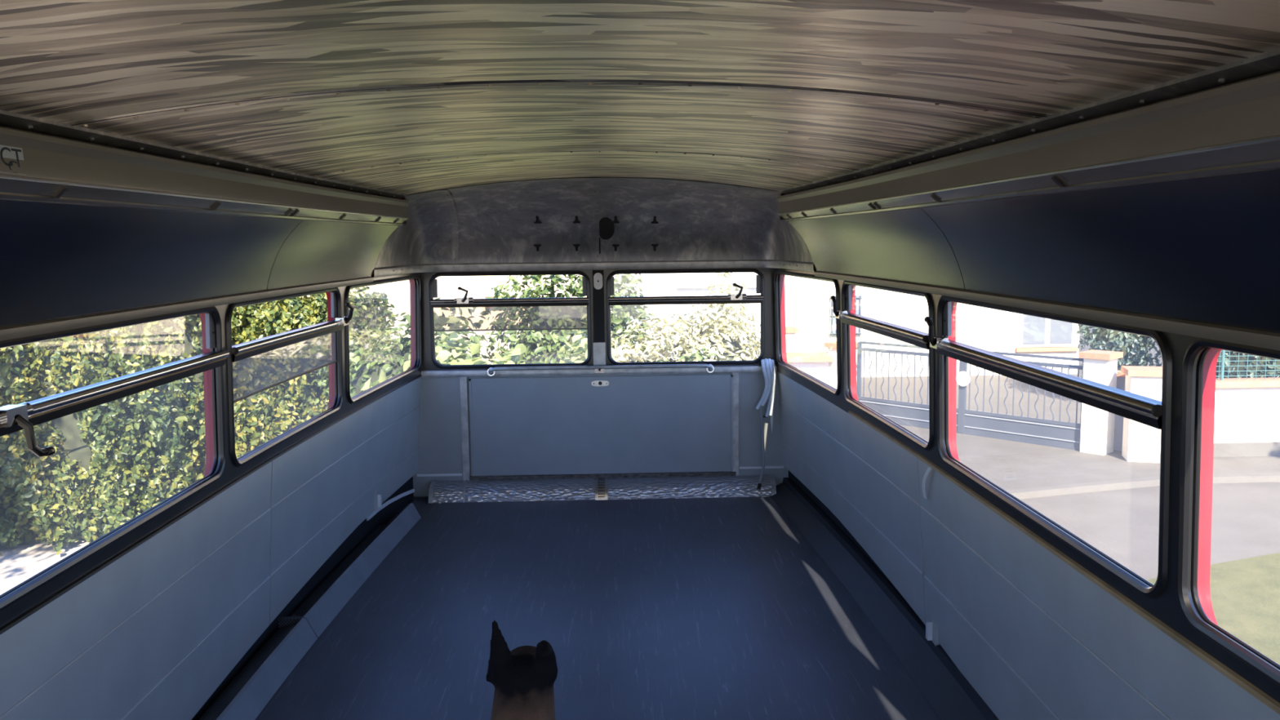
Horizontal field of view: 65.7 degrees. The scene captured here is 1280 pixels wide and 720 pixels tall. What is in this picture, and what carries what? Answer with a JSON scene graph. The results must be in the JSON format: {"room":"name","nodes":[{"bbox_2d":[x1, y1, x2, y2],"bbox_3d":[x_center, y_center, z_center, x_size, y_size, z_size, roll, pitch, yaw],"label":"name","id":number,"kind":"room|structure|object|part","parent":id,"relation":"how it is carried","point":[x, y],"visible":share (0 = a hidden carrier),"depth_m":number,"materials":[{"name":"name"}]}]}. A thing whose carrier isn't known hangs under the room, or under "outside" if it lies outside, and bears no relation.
{"room":"bus interior","nodes":[
{"label":"bus interior","id":0,"kind":"room"},
{"bbox_2d":[0,199,421,719],"bbox_3d":[-1.208,0.504,1.806,0.301,1.618,8.030,-1,7,-1],"label":"wall","id":1,"kind":"structure","parent":0,"point":[160,632],"depth_m":2.93,"materials":[{"name":"metal"}]},
{"bbox_2d":[0,144,23,174],"bbox_3d":[-1.090,-0.330,1.574,0.005,0.047,0.382,-1,7,-1],"label":"sticker","id":2,"kind":"object","parent":1,"relation":"attached to","point":[8,152],"visible":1,"depth_m":1.73,"materials":[{"name":"white"}]},
{"bbox_2d":[0,306,229,611],"bbox_3d":[-1.269,0.171,2.478,0.116,0.548,1.280,-1,7,-1],"label":"window","id":3,"kind":"structure","parent":1,"relation":"in","point":[24,415],"depth_m":2.42,"materials":[{"name":"black metal"}]},
{"bbox_3d":[-1.218,0.152,1.993,0.028,0.094,0.071,2,8,25],"label":"crank handle","id":4,"kind":"part","parent":3,"relation":"part of","materials":[{"name":"grey metal"}]},
{"bbox_3d":[-1.209,0.187,2.030,0.020,0.019,0.029,-1,7,-1],"label":"crank knob","id":5,"kind":"part","parent":3,"relation":"part of","materials":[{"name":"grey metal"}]},
{"bbox_3d":[-1.274,0.055,2.464,0.025,0.025,1.257,-1,7,-1],"label":"rail","id":6,"kind":"part","parent":3,"relation":"part of","materials":[{"name":"silver metal"}]},
{"bbox_3d":[-1.323,-0.090,3.059,0.015,0.108,0.035,1,7,13],"label":"guide plate","id":7,"kind":"part","parent":3,"relation":"part of","materials":[{"name":"grey metal"}]},
{"bbox_3d":[-1.328,0.844,2.307,0.078,0.658,2.643,-1,7,-1],"label":"panel","id":8,"kind":"part","parent":1,"relation":"part of","materials":[{"name":"paint"}]},
{"bbox_3d":[-1.215,-0.211,2.123,0.174,0.273,2.725,-1,7,-1],"label":"cove panel","id":9,"kind":"part","parent":1,"relation":"part of","materials":[{"name":"black"}]},
{"bbox_2d":[0,276,373,341],"bbox_3d":[-1.253,0.033,1.275,0.068,0.028,7.090,-1,7,-1],"label":"trim","id":10,"kind":"structure","parent":1,"relation":"attached to","point":[21,331],"depth_m":2.59,"materials":[{"name":"beige paint"}]},
{"bbox_2d":[0,109,408,226],"bbox_3d":[-1.108,-0.302,1.259,0.128,0.154,7.131,-1,7,-1],"label":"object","id":11,"kind":"structure","parent":1,"relation":"attached to","point":[62,163],"depth_m":2.29,"materials":[{"name":"beige paint"}]},
{"bbox_2d":[0,374,422,634],"bbox_3d":[-1.264,0.566,1.802,0.090,0.012,8.011,-1,7,-1],"label":"trim","id":12,"kind":"structure","parent":1,"relation":"attached to","point":[77,581],"depth_m":2.68,"materials":[{"name":"grey metal"}]},
{"bbox_2d":[226,287,353,466],"bbox_3d":[-1.312,0.017,3.762,0.108,0.548,1.198,0,7,2],"label":"window","id":13,"kind":"structure","parent":1,"relation":"in","point":[255,366],"depth_m":3.67,"materials":[{"name":"black metal"}]},
{"bbox_3d":[-1.330,-0.011,3.759,0.010,0.162,1.151,-1,7,0],"label":"lowered pane","id":14,"kind":"part","parent":13,"relation":"part of","materials":[{"name":"clear glass"}]},
{"bbox_3d":[-1.296,-0.099,3.749,0.031,0.025,1.176,-1,7,0],"label":"rail","id":15,"kind":"part","parent":13,"relation":"part of","materials":[{"name":"silver metal"}]},
{"bbox_3d":[-1.326,-0.240,4.304,0.015,0.108,0.036,1,7,16],"label":"guide plate","id":16,"kind":"part","parent":13,"relation":"part of","materials":[{"name":"grey metal"}]},
{"bbox_3d":[-1.260,-0.202,4.285,0.034,0.090,0.054,0,7,5],"label":"crank handle","id":17,"kind":"part","parent":13,"relation":"part of","materials":[{"name":"grey metal"}]},
{"bbox_2d":[198,502,421,719],"bbox_3d":[-1.205,1.272,1.666,0.218,0.083,7.570,-1,7,-1],"label":"baseboard","id":18,"kind":"structure","parent":1,"relation":"attached to","point":[246,696],"depth_m":3.75,"materials":[{"name":"paint"}]},
{"bbox_3d":[-1.179,1.371,0.842,0.060,0.083,5.910,-1,7,-1],"label":"kick panel","id":19,"kind":"part","parent":18,"relation":"part of","materials":[{"name":"paint"}]},
{"bbox_3d":[-1.245,-0.453,4.139,0.175,0.273,1.333,-1,7,1],"label":"cove panel","id":20,"kind":"part","parent":1,"relation":"part of","materials":[{"name":"black"}]},
{"bbox_3d":[-1.341,0.537,4.727,0.081,0.625,2.227,-1,7,1],"label":"panel","id":21,"kind":"part","parent":1,"relation":"part of","materials":[{"name":"paint"}]},
{"bbox_2d":[373,488,382,510],"bbox_3d":[-1.332,0.706,5.035,0.028,0.100,0.070,-1,7,-1],"label":"wall bracket","id":22,"kind":"object","parent":1,"relation":"attached to","point":[377,498],"visible":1,"depth_m":5.04,"materials":[{"name":"metal"}]},
{"bbox_2d":[345,275,421,404],"bbox_3d":[-1.301,-0.141,5.082,0.055,0.548,1.312,0,7,2],"label":"window","id":23,"kind":"structure","parent":1,"relation":"in","point":[355,398],"depth_m":5.16,"materials":[{"name":"clear glass"}]},
{"bbox_2d":[366,488,414,520],"bbox_3d":[-1.308,0.752,5.209,0.019,0.042,0.640,0,7,8],"label":"strip","id":24,"kind":"object","parent":1,"relation":"attached to","point":[369,517],"visible":1,"depth_m":5.20,"materials":[{"name":"white metal"}]},
{"bbox_2d":[255,496,940,719],"bbox_3d":[-0.120,1.300,1.941,2.450,0.060,8.050,-1,7,-1],"label":"floor","id":25,"kind":"structure","parent":0,"point":[721,608],"depth_m":3.89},
{"bbox_2d":[486,620,557,719],"bbox_3d":[-0.218,0.898,1.882,0.336,0.743,0.714,-1,7,-1],"label":"dog","id":26,"kind":"object","parent":25,"relation":"on","point":[523,677],"visible":1,"depth_m":1.95},
{"bbox_2d":[428,473,776,502],"bbox_3d":[-0.216,0.753,5.824,2.020,0.102,0.146,-1,7,-1],"label":"ledge","id":27,"kind":"object","parent":25,"relation":"on","point":[740,486],"visible":1,"depth_m":5.79,"materials":[{"name":"grey"}]},
{"bbox_2d":[595,477,607,500],"bbox_3d":[-0.226,0.754,5.823,0.072,0.102,0.143,-1,7,-1],"label":"vent","id":28,"kind":"object","parent":27,"relation":"attached to","point":[601,483],"depth_m":5.78,"materials":[{"name":"beige"}]},
{"bbox_2d":[413,267,788,497],"bbox_3d":[-0.236,0.138,5.845,2.230,1.380,0.078,-1,7,-1],"label":"wall","id":29,"kind":"structure","parent":0,"point":[444,442],"depth_m":5.83,"materials":[{"name":"metal"}]},
{"bbox_2d":[417,473,462,476],"bbox_3d":[-1.183,0.679,5.862,0.266,0.014,0.011,-1,7,-1],"label":"strip","id":30,"kind":"object","parent":29,"relation":"attached to","point":[418,474],"visible":1,"depth_m":5.86,"materials":[{"name":"white metal"}]},
{"bbox_2d":[428,271,715,377],"bbox_3d":[-0.391,-0.211,5.756,1.656,0.610,0.110,-1,7,-1],"label":"window","id":31,"kind":"structure","parent":29,"relation":"in","point":[464,313],"depth_m":5.78,"materials":[{"name":"black metal"}]},
{"bbox_3d":[-1.191,-0.415,5.755,0.034,0.108,0.012,-3,7,-16],"label":"guide plate","id":32,"kind":"part","parent":31,"relation":"part of","materials":[{"name":"grey metal"}]},
{"bbox_3d":[-1.009,-0.375,5.697,0.054,0.090,0.032,0,7,4],"label":"crank handle","id":33,"kind":"part","parent":31,"relation":"part of","materials":[{"name":"grey metal"}]},
{"bbox_3d":[-0.754,-0.344,5.742,0.910,0.025,0.025,-1,7,-1],"label":"rail","id":34,"kind":"part","parent":31,"relation":"part of","materials":[{"name":"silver metal"}]},
{"bbox_3d":[-0.753,-0.261,5.784,0.886,0.162,0.001,-1,7,-1],"label":"lowered pane","id":35,"kind":"part","parent":31,"relation":"part of","materials":[{"name":"clear glass"}]},
{"bbox_3d":[-0.320,-0.429,5.777,0.034,0.108,0.012,1,7,13],"label":"guide plate","id":36,"kind":"part","parent":31,"relation":"part of","materials":[{"name":"grey metal"}]},
{"bbox_3d":[-0.227,0.060,5.772,1.336,0.063,0.067,-1,7,-1],"label":"grab rail","id":37,"kind":"part","parent":31,"relation":"part of","materials":[{"name":"grey metal"}]},
{"bbox_2d":[593,272,602,289],"bbox_3d":[-0.242,-0.457,5.745,0.052,0.096,0.022,-1,7,-1],"label":"bell push","id":38,"kind":"object","parent":29,"relation":"attached to","point":[597,277],"visible":1,"depth_m":5.74,"materials":[{"name":"white plastic"}]},
{"bbox_3d":[-0.241,-0.313,5.777,0.064,0.420,0.008,-1,7,-1],"label":"post","id":39,"kind":"part","parent":29,"relation":"part of","materials":[{"name":"black metal"}]},
{"bbox_3d":[-0.236,0.062,5.815,2.080,0.044,0.038,-1,7,-1],"label":"sill","id":40,"kind":"part","parent":29,"relation":"part of","materials":[{"name":"metal"}]},
{"bbox_3d":[-0.237,-0.033,5.808,0.072,0.138,0.014,-1,7,-1],"label":"post plate","id":41,"kind":"part","parent":29,"relation":"part of","materials":[{"name":"metal"}]},
{"bbox_2d":[468,373,733,475],"bbox_3d":[-0.223,0.386,5.850,1.548,0.581,0.033,-1,7,-1],"label":"door","id":42,"kind":"structure","parent":29,"relation":"in","point":[678,423],"depth_m":5.85,"materials":[{"name":"paint"}]},
{"bbox_3d":[-0.233,0.137,5.812,0.104,0.034,0.005,-1,7,-1],"label":"latch plate","id":43,"kind":"part","parent":42,"relation":"part of","materials":[{"name":"metal"}]},
{"bbox_3d":[-0.232,0.449,5.884,2.230,0.752,0.034,-1,7,-1],"label":"panel","id":44,"kind":"part","parent":29,"relation":"part of","materials":[{"name":"paint"}]},
{"bbox_2d":[469,471,736,480],"bbox_3d":[-0.219,0.689,5.890,1.580,0.026,0.020,-1,7,-1],"label":"trim","id":45,"kind":"structure","parent":29,"relation":"attached to","point":[686,473],"depth_m":5.88,"materials":[{"name":"grey metal"}]},
{"bbox_2d":[606,268,764,364],"bbox_3d":[0.268,-0.245,5.776,0.923,0.563,0.099,-1,7,-1],"label":"window","id":46,"kind":"structure","parent":29,"relation":"in","point":[739,298],"depth_m":5.77,"materials":[{"name":"black metal"}]},
{"bbox_3d":[-0.166,-0.431,5.781,0.034,0.108,0.012,-3,7,-16],"label":"guide plate","id":47,"kind":"part","parent":46,"relation":"part of","materials":[{"name":"grey metal"}]},
{"bbox_3d":[0.267,-0.360,5.767,0.900,0.025,0.025,-1,7,-1],"label":"rail","id":48,"kind":"part","parent":46,"relation":"part of","materials":[{"name":"black metal"}]},
{"bbox_3d":[0.570,-0.399,5.737,0.054,0.090,0.032,0,7,4],"label":"crank handle","id":49,"kind":"part","parent":46,"relation":"part of","materials":[{"name":"grey metal"}]},
{"bbox_3d":[0.696,-0.444,5.803,0.034,0.108,0.012,1,7,13],"label":"guide plate","id":50,"kind":"part","parent":46,"relation":"part of","materials":[{"name":"grey metal"}]},
{"bbox_2d":[739,465,783,469],"bbox_3d":[0.725,0.639,5.909,0.264,0.013,0.011,-1,7,-1],"label":"strip","id":51,"kind":"object","parent":29,"relation":"attached to","point":[782,466],"visible":0.93,"depth_m":5.90,"materials":[{"name":"white metal"}]},
{"bbox_2d":[755,358,775,417],"bbox_3d":[0.733,0.161,5.803,0.124,0.341,0.093,-1,7,-1],"label":"cable bundle","id":52,"kind":"object","parent":29,"relation":"hanging from","point":[767,365],"visible":1,"depth_m":5.78,"materials":[{"name":"white plastic"}]},
{"bbox_2d":[756,404,765,489],"bbox_3d":[0.709,0.510,5.815,0.046,0.497,0.123,4,8,32],"label":"hose","id":53,"kind":"object","parent":52,"relation":"hanging from","point":[762,416],"visible":0.99,"depth_m":5.83,"materials":[{"name":"grey"}]},
{"bbox_2d":[770,413,773,433],"bbox_3d":[0.776,0.260,5.835,0.022,0.345,0.020,-1,7,-1],"label":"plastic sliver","id":54,"kind":"object","parent":29,"relation":"hanging from","point":[771,416],"visible":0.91,"depth_m":5.84,"materials":[{"name":"white plastic"}]},
{"bbox_2d":[0,0,1279,195],"bbox_3d":[-0.129,-0.434,1.286,1.970,0.103,7.162,-1,7,-1],"label":"ceiling","id":55,"kind":"structure","parent":0,"point":[402,96],"depth_m":1.69,"materials":[{"name":"beige"}]},
{"bbox_2d":[773,168,1279,719],"bbox_3d":[0.950,0.471,1.860,0.301,1.618,8.030,-1,7,-1],"label":"wall","id":56,"kind":"structure","parent":0,"point":[1036,638],"depth_m":2.44,"materials":[{"name":"metal"}]},
{"bbox_2d":[773,270,840,395],"bbox_3d":[0.858,-0.174,5.141,0.055,0.548,1.302,-1,7,-5],"label":"window","id":57,"kind":"structure","parent":56,"relation":"in","point":[825,386],"depth_m":5.25,"materials":[{"name":"clear glass"}]},
{"bbox_3d":[0.940,0.513,4.721,0.083,0.631,2.357,-1,7,-4],"label":"panel","id":58,"kind":"part","parent":56,"relation":"part of","materials":[{"name":"paint"}]},
{"bbox_3d":[0.854,-0.449,3.894,0.184,0.273,1.931,-1,7,-3],"label":"cove panel","id":59,"kind":"part","parent":56,"relation":"part of","materials":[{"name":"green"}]},
{"bbox_2d":[830,280,933,450],"bbox_3d":[0.934,-0.021,3.858,0.109,0.548,1.150,-1,7,-5],"label":"window","id":60,"kind":"structure","parent":56,"relation":"in","point":[917,338],"depth_m":3.83,"materials":[{"name":"black metal"}]},
{"bbox_3d":[0.855,-0.233,4.328,0.035,0.090,0.054,-1,7,-1],"label":"crank handle","id":61,"kind":"part","parent":60,"relation":"part of","materials":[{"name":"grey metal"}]},
{"bbox_3d":[0.918,-0.275,4.376,0.015,0.108,0.036,-3,7,-19],"label":"guide plate","id":62,"kind":"part","parent":60,"relation":"part of","materials":[{"name":"grey metal"}]},
{"bbox_3d":[0.920,-0.137,3.844,0.030,0.025,1.127,-1,7,-3],"label":"rail","id":63,"kind":"part","parent":60,"relation":"part of","materials":[{"name":"silver metal"}]},
{"bbox_2d":[769,477,999,719],"bbox_3d":[1.015,1.215,1.942,0.212,0.079,8.013,-1,7,-2],"label":"baseboard","id":64,"kind":"structure","parent":56,"relation":"attached to","point":[945,688],"depth_m":3.86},
{"bbox_2d":[921,466,931,498],"bbox_3d":[0.977,0.419,3.379,0.018,0.125,0.100,-1,7,-1],"label":"strip","id":65,"kind":"object","parent":56,"relation":"hanging from","point":[929,468],"visible":1,"depth_m":3.38,"materials":[{"name":"white"}]},
{"bbox_2d":[925,613,939,646],"bbox_3d":[1.028,0.944,3.486,0.028,0.100,0.070,-1,7,-1],"label":"wall bracket","id":66,"kind":"object","parent":56,"relation":"attached to","point":[931,627],"visible":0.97,"depth_m":3.49,"materials":[{"name":"metal"}]},
{"bbox_2d":[777,48,1279,221],"bbox_3d":[0.853,-0.331,1.308,0.128,0.154,7.131,-1,7,-2],"label":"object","id":67,"kind":"structure","parent":56,"relation":"attached to","point":[1224,119],"depth_m":1.77,"materials":[{"name":"beige paint"}]},
{"bbox_2d":[813,271,1279,351],"bbox_3d":[1.008,-0.001,1.332,0.068,0.028,7.090,-1,7,-2],"label":"trim","id":68,"kind":"structure","parent":56,"relation":"attached to","point":[1266,340],"depth_m":2.09,"materials":[{"name":"beige paint"}]},
{"bbox_2d":[924,295,1172,599],"bbox_3d":[0.970,0.134,2.560,0.108,0.548,1.345,-1,7,-1],"label":"window","id":69,"kind":"structure","parent":56,"relation":"in","point":[1157,414],"depth_m":2.27,"materials":[{"name":"black metal"}]},
{"bbox_3d":[0.909,-0.128,3.132,0.020,0.019,0.029,-1,7,-1],"label":"crank knob","id":70,"kind":"part","parent":69,"relation":"part of","materials":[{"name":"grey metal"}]},
{"bbox_3d":[0.917,-0.088,3.112,0.036,0.090,0.054,-1,7,-1],"label":"crank handle","id":71,"kind":"part","parent":69,"relation":"part of","materials":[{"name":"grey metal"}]},
{"bbox_3d":[0.982,-0.132,3.175,0.015,0.108,0.035,-3,7,-16],"label":"guide plate","id":72,"kind":"part","parent":69,"relation":"part of","materials":[{"name":"grey metal"}]},
{"bbox_3d":[0.968,0.018,2.546,0.025,0.025,1.322,-1,7,-1],"label":"rail","id":73,"kind":"part","parent":69,"relation":"part of","materials":[{"name":"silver metal"}]},
{"bbox_2d":[848,409,1279,715],"bbox_3d":[1.030,0.617,1.134,0.043,0.016,6.550,-1,7,-1],"label":"trim","id":74,"kind":"structure","parent":56,"relation":"attached to","point":[1211,660],"depth_m":2.12,"materials":[{"name":"grey paint"}]},
{"bbox_3d":[1.059,0.825,2.228,0.075,0.658,2.663,-1,7,-1],"label":"panel","id":75,"kind":"part","parent":56,"relation":"part of","materials":[{"name":"paint"}]},
{"bbox_3d":[0.936,-0.178,1.631,0.170,0.273,2.625,-1,7,-1],"label":"cove panel","id":76,"kind":"part","parent":56,"relation":"part of","materials":[{"name":"black"}]},
{"bbox_2d":[1177,337,1279,686],"bbox_3d":[1.037,0.299,1.176,0.050,0.548,1.360,-1,7,-1],"label":"window","id":77,"kind":"structure","parent":56,"relation":"in","point":[1197,352],"depth_m":1.82,"materials":[{"name":"black metal"}]},
{"label":"outside","id":78,"kind":"structure","parent":0,"visible":0},
{"bbox_2d":[1146,552,1279,664],"bbox_3d":[14.067,3.012,3.714,19.600,0.080,17.900,-1,7,-1],"label":"lawn","id":79,"kind":"structure","parent":78,"point":[1245,593],"depth_m":9.71,"materials":[{"name":"green plant"}]},
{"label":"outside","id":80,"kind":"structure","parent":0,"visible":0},
{"bbox_2d":[861,325,1279,490],"bbox_3d":[10.230,-0.890,36.441,25.500,0.100,48.000,-1,7,-1],"label":"pavement","id":81,"kind":"structure","parent":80,"point":[1008,464],"depth_m":16.19,"materials":[{"name":"grey concrete"}]},
{"bbox_2d":[610,273,652,346],"bbox_3d":[-0.256,0.334,12.521,0.924,3.580,0.954,-1,7,-1],"label":"shrub","id":82,"kind":"object","parent":81,"relation":"on","point":[628,293],"visible":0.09,"depth_m":12.29,"materials":[{"name":"green plant"}]},
{"bbox_2d":[610,272,760,359],"bbox_3d":[0.730,-1.867,20.853,3.150,5.900,6.200,-1,7,-1],"label":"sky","id":83,"kind":"structure","parent":81,"relation":"on","point":[653,284],"depth_m":18.20,"materials":[{"name":"white"}]},
{"bbox_3d":[0.062,-0.651,18.218,0.175,0.690,0.025,-1,7,-1],"label":"pane","id":84,"kind":"part","parent":83,"relation":"part of","materials":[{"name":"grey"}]},
{"bbox_2d":[785,326,798,352],"bbox_3d":[3.284,0.042,22.863,0.620,1.570,0.620,-1,7,-1],"label":"gate pillar","id":85,"kind":"structure","parent":81,"relation":"on","point":[790,331],"depth_m":22.56,"materials":[{"name":"concrete"}]},
{"bbox_2d":[786,351,834,384],"bbox_3d":[2.445,0.507,20.126,2.870,1.320,0.600,-1,7,-1],"label":"wall","id":86,"kind":"structure","parent":81,"relation":"on","point":[815,364],"depth_m":20.00,"materials":[{"name":"concrete"}]},
{"bbox_2d":[823,341,857,388],"bbox_3d":[4.091,0.400,20.057,0.540,1.510,0.540,-7,9,-41],"label":"gate pillar","id":87,"kind":"structure","parent":81,"relation":"on","point":[832,346],"depth_m":19.94,"materials":[{"name":"concrete"}]},
{"bbox_2d":[856,341,963,433],"bbox_3d":[5.049,0.490,18.695,0.056,1.552,2.256,-7,9,-43],"label":"gate","id":88,"kind":"object","parent":81,"relation":"on","point":[913,414],"visible":0.71,"depth_m":18.81,"materials":[{"name":"grey metal"}]},
{"bbox_3d":[5.041,0.993,18.741,0.016,0.238,2.105,-7,9,-43],"label":"moulding","id":89,"kind":"part","parent":88,"relation":"part of","materials":[{"name":"grey metal"}]},
{"bbox_3d":[5.056,1.027,18.759,0.024,0.370,2.127,-7,9,-43],"label":"panel","id":90,"kind":"part","parent":88,"relation":"part of","materials":[{"name":"grey metal"}]},
{"bbox_2d":[784,275,1079,377],"bbox_3d":[6.101,-3.687,27.934,10.900,7.700,7.200,-1,7,-1],"label":"house","id":91,"kind":"structure","parent":81,"relation":"on","point":[809,305],"depth_m":25.29,"materials":[{"name":"white paint"}]},
{"bbox_3d":[10.061,-0.867,25.314,0.560,0.930,0.025,-1,7,-1],"label":"pane","id":92,"kind":"part","parent":91,"relation":"part of","materials":[{"name":"grey glass"}]},
{"bbox_3d":[10.418,-0.271,25.387,1.600,0.100,0.100,-1,7,-1],"label":"window sill","id":93,"kind":"part","parent":91,"relation":"part of","materials":[{"name":"stone"}]},
{"bbox_3d":[10.761,-0.877,25.331,0.560,0.930,0.025,-1,7,-1],"label":"pane","id":94,"kind":"part","parent":91,"relation":"part of","materials":[{"name":"grey glass"}]},
{"bbox_2d":[1078,349,1123,455],"bbox_3d":[7.494,0.720,16.208,0.500,1.710,0.500,-7,9,-41],"label":"gate pillar","id":95,"kind":"structure","parent":81,"relation":"on","point":[1097,425],"depth_m":16.08,"materials":[{"name":"paint"}]},
{"bbox_2d":[955,351,1084,450],"bbox_3d":[6.516,0.664,17.097,0.108,1.552,2.294,-7,9,-43],"label":"gate","id":96,"kind":"object","parent":95,"relation":"attached to","point":[1038,431],"visible":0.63,"depth_m":17.10,"materials":[{"name":"grey metal"}]},
{"bbox_3d":[5.790,0.336,17.772,0.020,0.270,0.270,-7,9,-43],"label":"disc plate","id":97,"kind":"part","parent":96,"relation":"part of","materials":[{"name":"white metal"}]},
{"bbox_3d":[6.555,1.168,17.131,0.016,0.238,2.063,-7,9,-43],"label":"moulding","id":98,"kind":"part","parent":96,"relation":"part of","materials":[{"name":"grey metal"}]},
{"bbox_3d":[6.570,1.202,17.149,0.024,0.370,2.085,-7,9,-43],"label":"panel","id":99,"kind":"part","parent":96,"relation":"part of","materials":[{"name":"grey metal"}]},
{"bbox_2d":[1075,324,1161,377],"bbox_3d":[9.927,-0.523,20.584,1.745,3.124,1.516,-1,7,-1],"label":"shrub","id":100,"kind":"object","parent":81,"relation":"on","point":[1133,346],"visible":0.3,"depth_m":20.23,"materials":[{"name":"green plant"}]},
{"bbox_2d":[1113,370,1125,450],"bbox_3d":[7.934,0.875,16.299,0.240,1.370,0.625,-7,9,-41],"label":"wall","id":101,"kind":"structure","parent":81,"relation":"on","point":[1121,376],"depth_m":16.32,"materials":[{"name":"paint"}]},
{"bbox_2d":[1120,365,1162,462],"bbox_3d":[7.931,0.882,15.655,0.580,1.510,0.580,1,7,16],"label":"gate pillar","id":102,"kind":"structure","parent":81,"relation":"on","point":[1141,442],"depth_m":15.46,"materials":[{"name":"concrete"}]},
{"bbox_2d":[1160,377,1279,457],"bbox_3d":[14.814,0.871,16.021,13.420,1.280,0.360,-1,7,-1],"label":"wall","id":103,"kind":"structure","parent":81,"relation":"on","point":[1247,411],"depth_m":15.79,"materials":[{"name":"concrete"}]},
{"bbox_2d":[1215,350,1279,380],"bbox_3d":[14.660,-0.060,15.906,12.706,0.600,0.050,-1,7,-1],"label":"mesh fence","id":104,"kind":"object","parent":103,"relation":"on","point":[1223,353],"visible":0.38,"depth_m":15.78,"materials":[{"name":"teal metal"}]},
{"bbox_3d":[9.266,0.021,15.769,0.048,0.600,0.050,-1,7,-1],"label":"post","id":105,"kind":"part","parent":104,"relation":"part of","materials":[{"name":"teal"}]},
{"bbox_2d":[1215,350,1279,378],"bbox_3d":[12.933,-0.435,18.888,6.048,3.312,2.252,-1,7,-1],"label":"conifer hedge","id":106,"kind":"object","parent":81,"relation":"on","point":[1270,373],"visible":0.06,"depth_m":18.37,"materials":[{"name":"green plant"}]},
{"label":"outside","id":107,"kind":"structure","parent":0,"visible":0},
{"bbox_2d":[1020,481,1279,580],"bbox_3d":[4.548,1.778,15.448,90.000,0.100,90.000,-1,7,-1],"label":"road","id":108,"kind":"structure","parent":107,"point":[1122,524],"depth_m":12.62,"materials":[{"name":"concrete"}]},
{"bbox_2d":[0,539,93,595],"bbox_3d":[-11.135,2.891,7.248,18.200,0.030,10.300,-1,7,-1],"label":"gravel strip","id":109,"kind":"object","parent":108,"relation":"on","point":[18,563],"depth_m":11.51,"materials":[{"name":"grey gravel"}]},
{"bbox_2d":[0,284,397,555],"bbox_3d":[-8.535,0.130,11.607,11.261,4.360,2.732,-3,7,-17],"label":"hedge","id":110,"kind":"object","parent":109,"relation":"on","point":[114,461],"visible":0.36,"depth_m":11.98,"materials":[{"name":"green plant"}]},
{"bbox_2d":[309,297,505,416],"bbox_3d":[-2.452,0.790,11.393,3.027,3.010,2.013,-1,7,-1],"label":"shrub","id":111,"kind":"object","parent":109,"relation":"on","point":[389,357],"visible":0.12,"depth_m":11.03,"materials":[{"name":"green plant"}]},
{"bbox_2d":[306,274,586,364],"bbox_3d":[-4.390,-1.599,19.134,7.020,5.900,6.400,-1,7,-1],"label":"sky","id":112,"kind":"structure","parent":108,"relation":"on","point":[477,286],"depth_m":16.50,"materials":[{"name":"ceramic"}]},
{"bbox_2d":[360,331,541,391],"bbox_3d":[-1.603,1.025,9.665,2.370,2.932,1.358,-1,7,-1],"label":"shrub","id":113,"kind":"object","parent":108,"relation":"on","point":[443,357],"visible":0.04,"depth_m":9.49,"materials":[{"name":"green plant"}]},
{"bbox_2d":[485,274,655,364],"bbox_3d":[-0.826,0.276,11.841,2.134,3.877,1.725,-1,7,-1],"label":"tree","id":114,"kind":"object","parent":108,"relation":"on","point":[543,346],"visible":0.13,"depth_m":11.37,"materials":[{"name":"green plant"}]},
{"bbox_2d":[556,329,626,363],"bbox_3d":[-0.462,0.946,9.863,1.395,3.007,1.232,2,7,22],"label":"shrub","id":115,"kind":"object","parent":108,"relation":"on","point":[581,348],"visible":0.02,"depth_m":9.67,"materials":[{"name":"green plant"}]},
{"bbox_2d":[610,306,701,362],"bbox_3d":[0.132,0.861,11.021,1.582,2.886,1.463,3,8,29],"label":"shrub","id":116,"kind":"object","parent":108,"relation":"on","point":[660,350],"visible":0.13,"depth_m":10.75,"materials":[{"name":"green plant"}]},
{"bbox_2d":[656,346,719,361],"bbox_3d":[0.607,1.144,10.033,1.506,2.548,1.169,-1,7,-1],"label":"shrub","id":117,"kind":"object","parent":108,"relation":"on","point":[699,357],"visible":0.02,"depth_m":9.86,"materials":[{"name":"green plant"}]},
{"bbox_2d":[671,272,760,361],"bbox_3d":[0.826,0.572,11.150,1.419,3.411,1.436,-3,7,-19],"label":"tree","id":118,"kind":"object","parent":108,"relation":"on","point":[715,334],"visible":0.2,"depth_m":10.84,"materials":[{"name":"green plant"}]},
{"bbox_2d":[1006,472,1279,499],"bbox_3d":[10.796,1.786,14.048,25.550,0.120,1.603,-1,7,-5],"label":"kerb","id":119,"kind":"object","parent":108,"relation":"on","point":[1060,490],"visible":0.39,"depth_m":14.19,"materials":[{"name":"concrete"}]},
{"bbox_3d":[-0.118,1.378,1.937,2.550,3.985,8.185,-1,7,-1],"label":"bus","id":120,"kind":"object","parent":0,"visible":0},
{"bbox_2d":[372,177,815,277],"bbox_3d":[-0.235,-0.743,5.301,2.289,0.548,0.996,-1,7,-1],"label":"ceiling","id":121,"kind":"structure","parent":120,"relation":"attached to","point":[571,223],"depth_m":5.54,"materials":[{"name":"grey paint"}]}
]}

